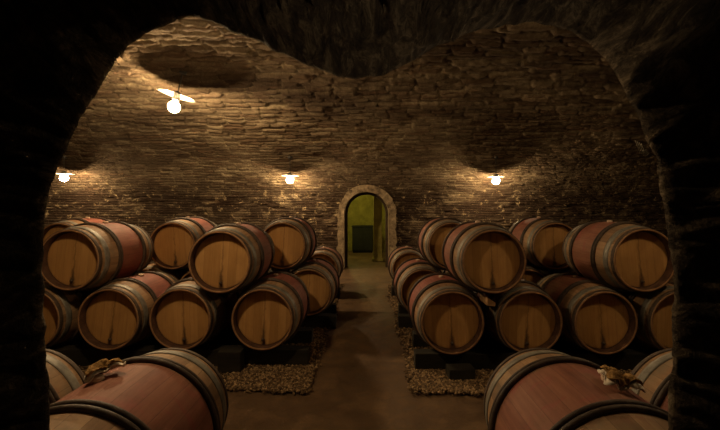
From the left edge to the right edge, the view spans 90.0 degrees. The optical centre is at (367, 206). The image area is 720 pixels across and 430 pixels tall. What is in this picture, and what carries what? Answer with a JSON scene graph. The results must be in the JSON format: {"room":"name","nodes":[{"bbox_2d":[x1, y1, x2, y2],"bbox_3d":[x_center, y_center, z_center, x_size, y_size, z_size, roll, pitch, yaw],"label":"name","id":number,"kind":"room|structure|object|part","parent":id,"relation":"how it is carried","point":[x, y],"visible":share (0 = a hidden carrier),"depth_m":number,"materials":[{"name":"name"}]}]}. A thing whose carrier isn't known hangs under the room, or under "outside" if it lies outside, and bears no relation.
{"room":"wine cellar","nodes":[
{"label":"wine cellar","id":0,"kind":"room"},
{"bbox_2d":[44,16,664,216],"bbox_3d":[0.000,-0.969,5.250,18.009,2.470,8.601,0,0,0],"label":"ceiling","id":1,"kind":"structure","parent":0,"point":[561,126],"depth_m":7.90,"materials":[{"name":"stone"}]},
{"bbox_2d":[56,156,74,181],"bbox_3d":[-7.220,-0.903,8.550,0.420,0.598,0.420,0,0,0],"label":"lamp","id":2,"kind":"object","parent":1,"relation":"hanging from","point":[63,177],"visible":0.92,"depth_m":8.51,"materials":[{"name":"white glass"}]},
{"bbox_3d":[-7.220,-0.689,8.550,0.170,0.170,0.170,0,0,0],"label":"bulb","id":3,"kind":"part","parent":2,"relation":"part of","materials":[{"name":"white glass"}]},
{"bbox_3d":[-7.220,-0.803,8.550,0.420,0.042,0.420,0,0,0],"label":"lamp shade","id":4,"kind":"part","parent":2,"relation":"part of","materials":[{"name":"white metal"}]},
{"bbox_2d":[157,71,195,112],"bbox_3d":[-2.920,-1.774,5.500,0.542,0.660,0.543,0,0,44],"label":"lamp","id":5,"kind":"object","parent":1,"relation":"hanging from","point":[173,106],"visible":0.98,"depth_m":5.47,"materials":[{"name":"white"}]},
{"bbox_3d":[-2.964,-1.528,5.500,0.170,0.170,0.170,14,0,0],"label":"bulb","id":6,"kind":"part","parent":5,"relation":"part of","materials":[{"name":"white glass"}]},
{"bbox_3d":[-2.916,-1.716,5.500,0.550,0.042,0.550,14,0,0],"label":"lamp shade","id":7,"kind":"part","parent":5,"relation":"part of","materials":[{"name":"white metal"}]},
{"bbox_2d":[281,156,297,183],"bbox_3d":[-1.853,-0.879,8.550,0.420,0.646,0.420,0,0,0],"label":"lamp","id":8,"kind":"object","parent":1,"relation":"hanging from","point":[289,176],"visible":1,"depth_m":8.50,"materials":[{"name":"white glass"}]},
{"bbox_3d":[-1.853,-0.755,8.550,0.420,0.042,0.420,0,0,0],"label":"lamp shade","id":9,"kind":"part","parent":8,"relation":"part of","materials":[{"name":"white metal"}]},
{"bbox_3d":[-1.853,-0.641,8.550,0.170,0.170,0.170,0,0,0],"label":"bulb","id":10,"kind":"part","parent":8,"relation":"part of","materials":[{"name":"white glass"}]},
{"bbox_2d":[487,156,504,184],"bbox_3d":[3.040,-0.867,8.550,0.420,0.670,0.420,0,0,0],"label":"lamp","id":11,"kind":"object","parent":1,"relation":"hanging from","point":[495,177],"visible":1,"depth_m":8.50,"materials":[{"name":"white glass"}]},
{"bbox_3d":[3.040,-0.732,8.550,0.420,0.042,0.420,0,0,0],"label":"lamp shade","id":12,"kind":"part","parent":11,"relation":"part of","materials":[{"name":"white metal"}]},
{"bbox_3d":[3.040,-0.618,8.550,0.170,0.170,0.170,0,0,0],"label":"bulb","id":13,"kind":"part","parent":11,"relation":"part of","materials":[{"name":"white glass"}]},
{"bbox_2d":[44,216,667,261],"bbox_3d":[0.000,0.918,9.508,18.000,1.364,0.130,0,0,0],"label":"wall","id":14,"kind":"structure","parent":0,"point":[407,229],"depth_m":9.51,"materials":[{"name":"brick"}]},
{"bbox_2d":[336,185,396,269],"bbox_3d":[-0.028,0.515,9.575,1.558,2.170,0.773,0,0,0],"label":"trim","id":15,"kind":"structure","parent":14,"relation":"attached to","point":[392,239],"depth_m":9.20,"materials":[{"name":"stone"}]},
{"bbox_2d":[345,192,387,266],"bbox_3d":[-0.040,0.605,9.650,1.140,1.990,0.200,0,0,0],"label":"trim","id":16,"kind":"structure","parent":14,"relation":"attached to","point":[364,193],"depth_m":9.55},
{"bbox_2d":[0,0,719,429],"bbox_3d":[0.000,-0.090,-0.291,17.960,3.420,2.644,0,0,0],"label":"wall","id":17,"kind":"structure","parent":0,"point":[56,56],"depth_m":0.96,"materials":[{"name":"brown stone"}]},
{"bbox_2d":[100,53,124,85],"bbox_3d":[-0.719,-0.389,1.005,0.105,0.106,0.002,0,0,0],"label":"cobweb","id":18,"kind":"object","parent":17,"relation":"hanging from","point":[119,53],"visible":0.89,"depth_m":1.00,"materials":[{"name":"fabric"}]},
{"bbox_2d":[635,141,648,155],"bbox_3d":[0.765,-0.164,1.005,0.040,0.046,0.003,0,0,0],"label":"dry rootlet","id":19,"kind":"object","parent":17,"relation":"attached to","point":[643,150],"visible":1,"depth_m":1.00,"materials":[{"name":"plant"}]},
{"bbox_2d":[348,195,384,250],"bbox_3d":[-0.200,0.350,13.250,2.600,2.500,0.100,0,0,0],"label":"wall","id":20,"kind":"structure","parent":0,"point":[360,210],"depth_m":13.20,"materials":[{"name":"yellow paint"}]},
{"bbox_2d":[223,251,673,429],"bbox_3d":[0.000,1.606,6.200,18.400,0.024,16.000,0,0,0],"label":"floor","id":21,"kind":"structure","parent":0,"point":[360,383],"depth_m":3.12,"materials":[{"name":"concrete"}]},
{"bbox_2d":[63,283,344,395],"bbox_3d":[-2.736,1.586,5.252,4.623,0.060,4.525,0,0,0],"label":"gravel bed","id":22,"kind":"object","parent":21,"relation":"on","point":[276,378],"visible":0.16,"depth_m":3.38,"materials":[{"name":"brown gravel"}]},
{"bbox_2d":[46,345,309,365],"bbox_3d":[-2.175,1.514,3.671,3.150,0.173,0.143,0,0,0],"label":"beam","id":23,"kind":"structure","parent":22,"relation":"on","point":[85,355],"depth_m":3.61,"materials":[{"name":"brown wood"}]},
{"bbox_2d":[43,279,95,347],"bbox_3d":[-3.300,1.094,3.950,0.718,0.724,0.908,0,0,0],"label":"wine barrel","id":24,"kind":"object","parent":23,"relation":"on","point":[60,307],"visible":0.36,"depth_m":3.57,"materials":[{"name":"brown wood"}]},
{"bbox_2d":[42,221,153,290],"bbox_3d":[-2.930,0.516,3.970,0.717,0.724,0.908,0,0,0],"label":"wine barrel","id":25,"kind":"object","parent":24,"relation":"on","point":[87,256],"visible":0.98,"depth_m":3.59,"materials":[{"name":"brown wood"}]},
{"bbox_2d":[77,271,178,350],"bbox_3d":[-2.530,1.094,3.950,0.717,0.724,0.908,0,0,0],"label":"wine barrel","id":26,"kind":"object","parent":23,"relation":"on","point":[115,316],"visible":0.81,"depth_m":3.57,"materials":[{"name":"brown wood"}]},
{"bbox_2d":[149,277,241,349],"bbox_3d":[-1.830,1.093,3.950,0.717,0.724,0.908,0,0,0],"label":"wine barrel","id":27,"kind":"object","parent":23,"relation":"on","point":[186,315],"visible":0.75,"depth_m":3.57,"materials":[{"name":"brown wood"}]},
{"bbox_2d":[231,271,309,350],"bbox_3d":[-1.030,1.093,3.950,0.717,0.724,0.908,0,0,0],"label":"wine barrel","id":28,"kind":"object","parent":23,"relation":"on","point":[267,314],"visible":1,"depth_m":3.57,"materials":[{"name":"brown wood"}]},
{"bbox_2d":[188,222,274,293],"bbox_3d":[-1.430,0.526,3.910,0.718,0.724,0.908,0,0,0],"label":"wine barrel","id":29,"kind":"object","parent":28,"relation":"on","point":[228,258],"visible":1,"depth_m":3.53,"materials":[{"name":"brown wood"}]},
{"bbox_2d":[66,327,312,344],"bbox_3d":[-2.200,1.514,4.230,3.100,0.171,0.141,0,0,0],"label":"beam","id":30,"kind":"structure","parent":22,"relation":"on","point":[304,334],"depth_m":4.17,"materials":[{"name":"brown wood"}]},
{"bbox_2d":[218,348,243,372],"bbox_3d":[-1.330,1.488,3.500,0.220,0.200,0.120,0,0,0],"label":"block","id":31,"kind":"object","parent":22,"relation":"on","point":[230,360],"visible":0.9,"depth_m":3.44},
{"bbox_2d":[229,313,336,328],"bbox_3d":[-2.585,1.514,4.790,4.330,0.172,0.143,0,0,0],"label":"beam","id":32,"kind":"structure","parent":22,"relation":"on","point":[321,320],"depth_m":4.73,"materials":[{"name":"brown wood"}]},
{"bbox_2d":[140,262,188,279],"bbox_3d":[-2.860,1.094,5.070,0.718,0.724,0.908,0,0,0],"label":"wine barrel","id":33,"kind":"object","parent":32,"relation":"on","point":[152,266],"visible":0.08,"depth_m":4.79,"materials":[{"name":"brown wood"}]},
{"bbox_2d":[180,271,190,279],"bbox_3d":[-2.160,1.094,5.070,0.718,0.724,0.908,0,0,0],"label":"wine barrel","id":34,"kind":"object","parent":32,"relation":"on","point":[187,275],"visible":0.03,"depth_m":4.63,"materials":[{"name":"brown wood"}]},
{"bbox_2d":[150,216,217,269],"bbox_3d":[-2.510,0.494,5.050,0.718,0.724,0.908,0,0,0],"label":"wine barrel","id":35,"kind":"object","parent":34,"relation":"on","point":[173,240],"visible":0.69,"depth_m":4.67,"materials":[{"name":"brown wood"}]},
{"bbox_2d":[268,267,290,272],"bbox_3d":[-1.460,1.094,5.070,0.718,0.724,0.908,0,0,0],"label":"wine barrel","id":36,"kind":"object","parent":32,"relation":"on","point":[272,269],"visible":0.02,"depth_m":4.85,"materials":[{"name":"brown wood"}]},
{"bbox_2d":[290,258,339,315],"bbox_3d":[-0.770,1.094,5.070,0.717,0.724,0.908,0,0,0],"label":"wine barrel","id":37,"kind":"object","parent":32,"relation":"on","point":[321,279],"visible":0.7,"depth_m":4.69,"materials":[{"name":"brown wood"}]},
{"bbox_2d":[264,216,316,269],"bbox_3d":[-1.100,0.491,5.050,0.718,0.724,0.908,0,0,0],"label":"wine barrel","id":38,"kind":"object","parent":37,"relation":"on","point":[294,239],"visible":0.81,"depth_m":4.67,"materials":[{"name":"brown wood"}]},
{"bbox_2d":[321,302,336,313],"bbox_3d":[-2.610,1.514,5.350,4.280,0.171,0.143,0,0,0],"label":"beam","id":39,"kind":"structure","parent":22,"relation":"on","point":[333,308],"depth_m":5.29,"materials":[{"name":"brown wood"}]},
{"bbox_2d":[352,225,372,252],"bbox_3d":[-0.190,1.130,12.764,0.760,0.940,0.492,0,0,0],"label":"base cabinet","id":40,"kind":"object","parent":21,"relation":"on","point":[362,235],"visible":0.91,"depth_m":12.54,"materials":[{"name":"wood"}]},
{"bbox_3d":[-0.368,1.120,12.542,0.330,0.780,0.012,0,0,0],"label":"door","id":41,"kind":"part","parent":40,"relation":"part of","materials":[{"name":"wood"}]},
{"bbox_3d":[-0.012,1.120,12.542,0.330,0.780,0.012,0,0,0],"label":"door","id":42,"kind":"part","parent":40,"relation":"part of","materials":[{"name":"wood"}]},
{"bbox_2d":[372,196,382,260],"bbox_3d":[0.290,0.350,10.750,0.320,2.500,0.320,0,0,0],"label":"stone pier","id":43,"kind":"object","parent":21,"relation":"on","point":[377,204],"visible":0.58,"depth_m":10.62,"materials":[{"name":"yellow paint"}]},
{"bbox_2d":[386,283,648,396],"bbox_3d":[2.262,1.586,5.231,3.912,0.055,4.494,0,0,0],"label":"gravel bed","id":44,"kind":"object","parent":21,"relation":"on","point":[426,381],"visible":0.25,"depth_m":3.35,"materials":[{"name":"brown gravel"}]},
{"bbox_2d":[391,286,395,295],"bbox_3d":[0.960,1.514,6.472,1.080,0.172,0.140,0,0,0],"label":"beam","id":45,"kind":"structure","parent":44,"relation":"on","point":[392,288],"depth_m":6.41,"materials":[{"name":"brown wood"}]},
{"bbox_2d":[387,245,422,278],"bbox_3d":[0.730,1.094,6.750,0.718,0.724,0.908,0,0,0],"label":"wine barrel","id":46,"kind":"object","parent":45,"relation":"on","point":[400,254],"visible":0.54,"depth_m":6.38,"materials":[{"name":"brown wood"}]},
{"bbox_2d":[398,303,408,313],"bbox_3d":[1.825,1.514,5.330,2.750,0.172,0.143,0,0,0],"label":"beam","id":47,"kind":"structure","parent":44,"relation":"on","point":[401,310],"depth_m":5.26,"materials":[{"name":"brown wood"}]},
{"bbox_2d":[522,263,544,282],"bbox_3d":[2.050,1.094,5.050,0.718,0.724,0.908,0,0,0],"label":"wine barrel","id":48,"kind":"object","parent":47,"relation":"on","point":[532,274],"visible":0.06,"depth_m":4.67,"materials":[{"name":"brown wood"}]},
{"bbox_2d":[398,313,413,327],"bbox_3d":[1.800,1.514,4.768,2.800,0.172,0.141,0,0,0],"label":"beam","id":49,"kind":"structure","parent":44,"relation":"on","point":[404,320],"depth_m":4.71,"materials":[{"name":"brown wood"}]},
{"bbox_2d":[393,258,442,310],"bbox_3d":[0.720,1.094,5.050,0.718,0.724,0.908,0,0,0],"label":"wine barrel","id":50,"kind":"object","parent":49,"relation":"on","point":[410,271],"visible":0.58,"depth_m":4.69,"materials":[{"name":"brown wood"}]},
{"bbox_3d":[2.750,1.094,5.050,0.718,0.724,0.908,0,0,0],"label":"wine barrel","id":51,"kind":"object","parent":49,"relation":"on","visible":0},
{"bbox_2d":[509,216,571,270],"bbox_3d":[2.400,0.494,5.030,0.717,0.724,0.908,0,0,0],"label":"wine barrel","id":52,"kind":"object","parent":51,"relation":"on","point":[542,239],"visible":0.77,"depth_m":4.65,"materials":[{"name":"brown wood"}]},
{"bbox_3d":[1.420,1.094,5.050,0.718,0.724,0.908,0,0,0],"label":"wine barrel","id":53,"kind":"object","parent":49,"relation":"on","visible":0},
{"bbox_2d":[417,216,462,270],"bbox_3d":[1.070,0.494,5.030,0.717,0.724,0.908,0,0,0],"label":"wine barrel","id":54,"kind":"object","parent":53,"relation":"on","point":[431,237],"visible":0.66,"depth_m":4.65,"materials":[{"name":"brown wood"}]},
{"bbox_2d":[446,363,474,379],"bbox_3d":[0.860,1.538,3.360,0.240,0.100,0.140,0,0,-3],"label":"block","id":55,"kind":"object","parent":44,"relation":"on","point":[462,371],"visible":0.99,"depth_m":3.30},
{"bbox_2d":[412,330,646,347],"bbox_3d":[1.955,1.514,4.130,2.890,0.172,0.142,0,0,0],"label":"beam","id":56,"kind":"structure","parent":44,"relation":"on","point":[486,340],"depth_m":4.06,"materials":[{"name":"brown wood"}]},
{"bbox_2d":[414,349,659,370],"bbox_3d":[1.930,1.514,3.570,2.940,0.172,0.145,0,0,0],"label":"beam","id":57,"kind":"structure","parent":44,"relation":"on","point":[626,359],"depth_m":3.50,"materials":[{"name":"brown wood"}]},
{"bbox_2d":[407,273,484,354],"bbox_3d":[0.800,1.093,3.850,0.717,0.724,0.908,0,0,0],"label":"wine barrel","id":58,"kind":"object","parent":57,"relation":"on","point":[446,315],"visible":0.99,"depth_m":3.47,"materials":[{"name":"brown wood"}]},
{"bbox_2d":[473,278,562,351],"bbox_3d":[1.540,1.093,3.850,0.717,0.724,0.908,0,0,0],"label":"wine barrel","id":59,"kind":"object","parent":57,"relation":"on","point":[525,316],"visible":0.69,"depth_m":3.47,"materials":[{"name":"brown wood"}]},
{"bbox_2d":[442,221,526,293],"bbox_3d":[1.180,0.506,3.810,0.717,0.724,0.908,0,0,0],"label":"wine barrel","id":60,"kind":"object","parent":59,"relation":"on","point":[484,257],"visible":1,"depth_m":3.43,"materials":[{"name":"brown wood"}]},
{"bbox_2d":[480,293,494,305],"bbox_3d":[1.177,0.908,3.550,0.083,0.083,0.220,0,0,0],"label":"wedge","id":61,"kind":"object","parent":59,"relation":"on","point":[486,300],"visible":0.93,"depth_m":3.47,"materials":[{"name":"brown wood"}]},
{"bbox_2d":[536,273,637,354],"bbox_3d":[2.250,1.094,3.850,0.718,0.724,0.908,0,0,0],"label":"wine barrel","id":62,"kind":"object","parent":57,"relation":"on","point":[598,319],"visible":0.79,"depth_m":3.47,"materials":[{"name":"brown wood"}]},
{"bbox_2d":[615,281,673,349],"bbox_3d":[2.970,1.094,3.850,0.717,0.724,0.908,0,0,0],"label":"wine barrel","id":63,"kind":"object","parent":57,"relation":"on","point":[653,309],"visible":0.25,"depth_m":3.47,"materials":[{"name":"brown wood"}]},
{"bbox_2d":[562,220,673,291],"bbox_3d":[2.620,0.500,3.850,0.717,0.724,0.908,0,0,0],"label":"wine barrel","id":64,"kind":"object","parent":63,"relation":"on","point":[625,256],"visible":0.97,"depth_m":3.47,"materials":[{"name":"brown wood"}]},
{"bbox_3d":[-1.360,1.499,1.229,1.480,0.202,0.141,0,0,0],"label":"beam","id":65,"kind":"structure","parent":21,"relation":"on","visible":0},
{"bbox_2d":[49,348,228,429],"bbox_3d":[-1.060,1.066,1.510,0.718,0.720,0.908,0,0,0],"label":"wine barrel","id":66,"kind":"object","parent":65,"relation":"on","point":[165,388],"visible":0.94,"depth_m":1.51,"materials":[{"name":"brown wood"}]},
{"bbox_2d":[84,358,125,383],"bbox_3d":[-1.135,0.691,1.557,0.146,0.076,0.134,0,0,-36],"label":"cloth","id":67,"kind":"object","parent":66,"relation":"on","point":[103,365],"visible":1,"depth_m":1.53,"materials":[{"name":"brown fabric"}]},
{"bbox_3d":[1.360,1.499,1.229,1.480,0.202,0.143,0,0,0],"label":"beam","id":68,"kind":"structure","parent":21,"relation":"on","visible":0},
{"bbox_2d":[629,348,672,410],"bbox_3d":[1.680,1.064,1.510,0.717,0.724,0.908,0,0,0],"label":"wine barrel","id":69,"kind":"object","parent":68,"relation":"on","point":[654,370],"visible":0.3,"depth_m":1.81,"materials":[{"name":"brown wood"}]},
{"bbox_3d":[1.360,1.499,1.790,1.480,0.202,0.146,0,0,0],"label":"beam","id":70,"kind":"structure","parent":21,"relation":"on","visible":0},
{"bbox_2d":[483,348,668,429],"bbox_3d":[0.930,1.066,1.510,0.718,0.720,0.908,0,0,0],"label":"wine barrel","id":71,"kind":"object","parent":70,"relation":"on","point":[532,388],"visible":0.91,"depth_m":1.50,"materials":[{"name":"brown wood"}]},
{"bbox_2d":[597,365,645,392],"bbox_3d":[1.012,0.691,1.468,0.157,0.076,0.126,0,0,-1],"label":"cloth","id":72,"kind":"object","parent":71,"relation":"on","point":[612,376],"visible":1,"depth_m":1.43,"materials":[{"name":"brown fabric"}]},
{"bbox_3d":[-3.600,1.094,5.070,0.718,0.724,0.908,0,0,0],"label":"wine barrel","id":73,"kind":"object","parent":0,"visible":0},
{"bbox_2d":[43,217,111,241],"bbox_3d":[-3.960,0.500,5.050,0.718,0.724,0.908,0,0,0],"label":"wine barrel","id":74,"kind":"object","parent":73,"relation":"on","point":[52,228],"visible":0.19,"depth_m":4.67,"materials":[{"name":"brown wood"}]},
{"bbox_3d":[-1.000,1.515,6.368,1.000,0.170,0.141,0,0,0],"label":"beam","id":75,"kind":"structure","parent":0,"visible":0},
{"bbox_2d":[311,246,343,277],"bbox_3d":[-0.820,1.094,6.650,0.717,0.724,0.908,0,0,0],"label":"wine barrel","id":76,"kind":"object","parent":75,"relation":"on","point":[328,253],"visible":0.38,"depth_m":6.32,"materials":[{"name":"brown wood"}]},
{"bbox_3d":[-1.360,1.499,1.789,1.480,0.202,0.144,0,0,0],"label":"beam","id":77,"kind":"structure","parent":0,"visible":0},
{"bbox_2d":[46,349,84,403],"bbox_3d":[-1.800,1.064,1.510,0.717,0.724,0.908,0,0,0],"label":"wine barrel","id":78,"kind":"object","parent":77,"relation":"on","point":[65,376],"visible":0.21,"depth_m":1.85,"materials":[{"name":"brown wood"}]}
]}

